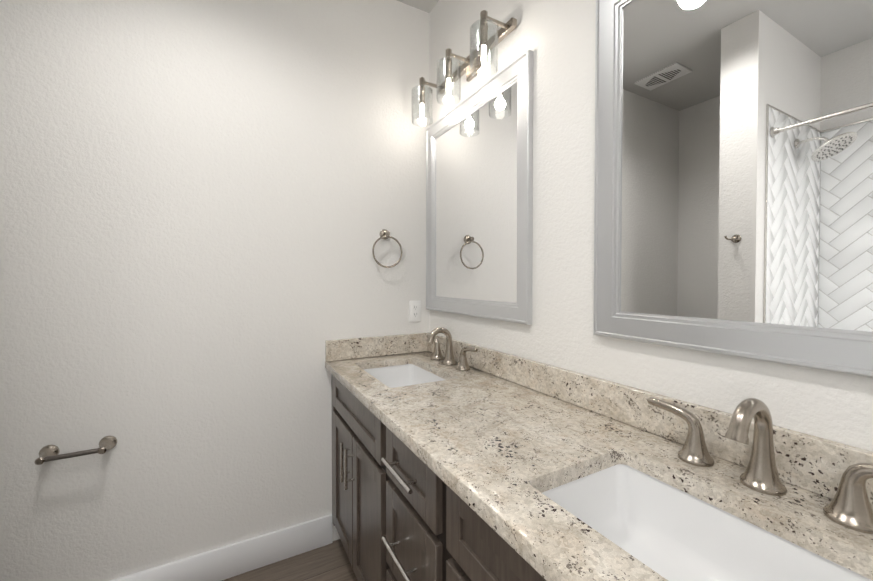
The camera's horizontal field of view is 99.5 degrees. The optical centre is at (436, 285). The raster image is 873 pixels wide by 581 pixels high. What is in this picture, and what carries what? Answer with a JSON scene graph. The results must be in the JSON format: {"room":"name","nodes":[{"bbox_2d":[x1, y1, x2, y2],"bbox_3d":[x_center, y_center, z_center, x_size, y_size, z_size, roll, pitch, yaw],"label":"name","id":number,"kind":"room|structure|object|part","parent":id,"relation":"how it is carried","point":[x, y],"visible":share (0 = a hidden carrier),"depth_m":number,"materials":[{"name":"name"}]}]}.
{"room":"bathroom","nodes":[
{"label":"bathroom","id":0,"kind":"room"},
{"bbox_2d":[0,0,428,580],"bbox_3d":[-1.156,-0.115,1.526,2.720,2.770,0.120,0,1,-29],"label":"wall","id":1,"kind":"structure","parent":0,"point":[203,203],"depth_m":1.53,"materials":[{"name":"white paint"}]},
{"bbox_2d":[34,436,116,464],"bbox_3d":[-1.306,0.601,1.338,0.217,0.054,0.081,0,1,-29],"label":"toilet paper holder","id":2,"kind":"object","parent":1,"relation":"attached to","point":[47,453],"visible":1,"depth_m":1.33,"materials":[{"name":"silver metal"}]},
{"bbox_2d":[110,514,332,580],"bbox_3d":[-1.361,1.203,1.355,1.935,0.140,0.017,0,1,-29],"label":"baseboard","id":3,"kind":"structure","parent":1,"relation":"attached to","point":[232,560],"depth_m":1.61,"materials":[{"name":"white"}]},
{"bbox_2d":[325,333,420,362],"bbox_3d":[-0.295,0.314,1.921,0.548,0.100,0.022,0,1,-29],"label":"backsplash","id":4,"kind":"structure","parent":1,"relation":"attached to","point":[391,344],"depth_m":1.89,"materials":[{"name":"beige stone"}]},
{"bbox_2d":[372,229,402,267],"bbox_3d":[-0.260,-0.193,1.915,0.166,0.204,0.054,0,1,-29],"label":"towel ring","id":5,"kind":"object","parent":1,"relation":"attached to","point":[384,234],"visible":1,"depth_m":1.90,"materials":[{"name":"silver metal"}]},
{"bbox_2d":[409,300,420,321],"bbox_3d":[-0.116,0.139,2.026,0.070,0.115,0.007,0,1,-29],"label":"electrical outlet cover","id":6,"kind":"object","parent":1,"relation":"attached to","point":[414,311],"visible":1,"depth_m":2.02,"materials":[{"name":"white plastic"}]},
{"bbox_2d":[461,341,868,490],"bbox_3d":[0.391,0.324,1.264,0.022,0.100,1.834,0,1,-29],"label":"backsplash","id":7,"kind":"structure","parent":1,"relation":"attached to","point":[615,400],"depth_m":1.12,"materials":[{"name":"beige stone"}]},
{"bbox_2d":[222,539,357,580],"bbox_3d":[-0.537,1.338,0.422,2.720,0.100,2.690,0,1,-29],"label":"floor","id":8,"kind":"structure","parent":0,"point":[330,562],"depth_m":1.66,"materials":[{"name":"brown wood"}]},
{"bbox_2d":[325,367,552,580],"bbox_3d":[0.142,0.844,1.138,0.584,0.864,1.830,0,1,-29],"label":"bathroom vanity","id":9,"kind":"object","parent":8,"relation":"on","point":[394,518],"depth_m":1.06,"materials":[{"name":"brown wood"}]},
{"bbox_2d":[325,351,872,580],"bbox_3d":[0.149,0.393,1.133,0.573,0.035,1.834,0,1,-29],"label":"countertop","id":10,"kind":"structure","parent":9,"relation":"on","point":[493,438],"depth_m":0.83,"materials":[{"name":"beige stone"}]},
{"bbox_2d":[361,359,448,386],"bbox_3d":[-0.147,0.478,1.620,0.360,0.173,0.522,0,1,-29],"label":"sink","id":11,"kind":"object","parent":10,"relation":"in","point":[391,374],"depth_m":1.84,"materials":[{"name":"white ceramic"}]},
{"bbox_2d":[421,327,484,374],"bbox_3d":[0.022,0.279,1.710,0.155,0.176,0.446,0,1,-29],"label":"faucet","id":12,"kind":"object","parent":10,"relation":"on","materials":[{"name":"silver metal"}]},
{"bbox_2d":[537,455,872,580],"bbox_3d":[0.415,0.494,0.595,0.360,0.173,0.522,0,1,-29],"label":"sink","id":13,"kind":"object","parent":10,"relation":"in","point":[672,526],"depth_m":0.74,"materials":[{"name":"white ceramic"}]},
{"bbox_2d":[637,393,872,534],"bbox_3d":[0.585,0.295,0.685,0.155,0.176,0.446,0,1,-29],"label":"faucet","id":14,"kind":"object","parent":10,"relation":"on","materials":[{"name":"silver metal"}]},
{"bbox_2d":[397,0,438,12],"bbox_3d":[-0.537,-1.532,0.376,2.720,0.100,2.690,0,1,-29],"label":"ceiling","id":15,"kind":"structure","parent":0,"point":[427,6],"depth_m":1.98,"materials":[{"name":"grey paint"}]},
{"bbox_2d":[426,0,872,451],"bbox_3d":[0.620,-0.106,0.965,0.146,2.770,2.570,0,1,-29],"label":"wall","id":16,"kind":"structure","parent":0,"point":[733,192],"depth_m":0.92,"materials":[{"name":"white paint"}]},
{"bbox_2d":[411,10,516,125],"bbox_3d":[0.092,-0.923,1.610,0.196,0.251,0.614,0,1,-29],"label":"sconce","id":17,"kind":"object","parent":16,"relation":"attached to","point":[472,66],"visible":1,"depth_m":1.57,"materials":[{"name":"silver metal"}]},
{"bbox_3d":[0.146,-0.360,1.699,0.025,0.995,0.809,0,1,-29],"label":"mirror","id":18,"kind":"part","parent":16,"relation":"part of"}
]}

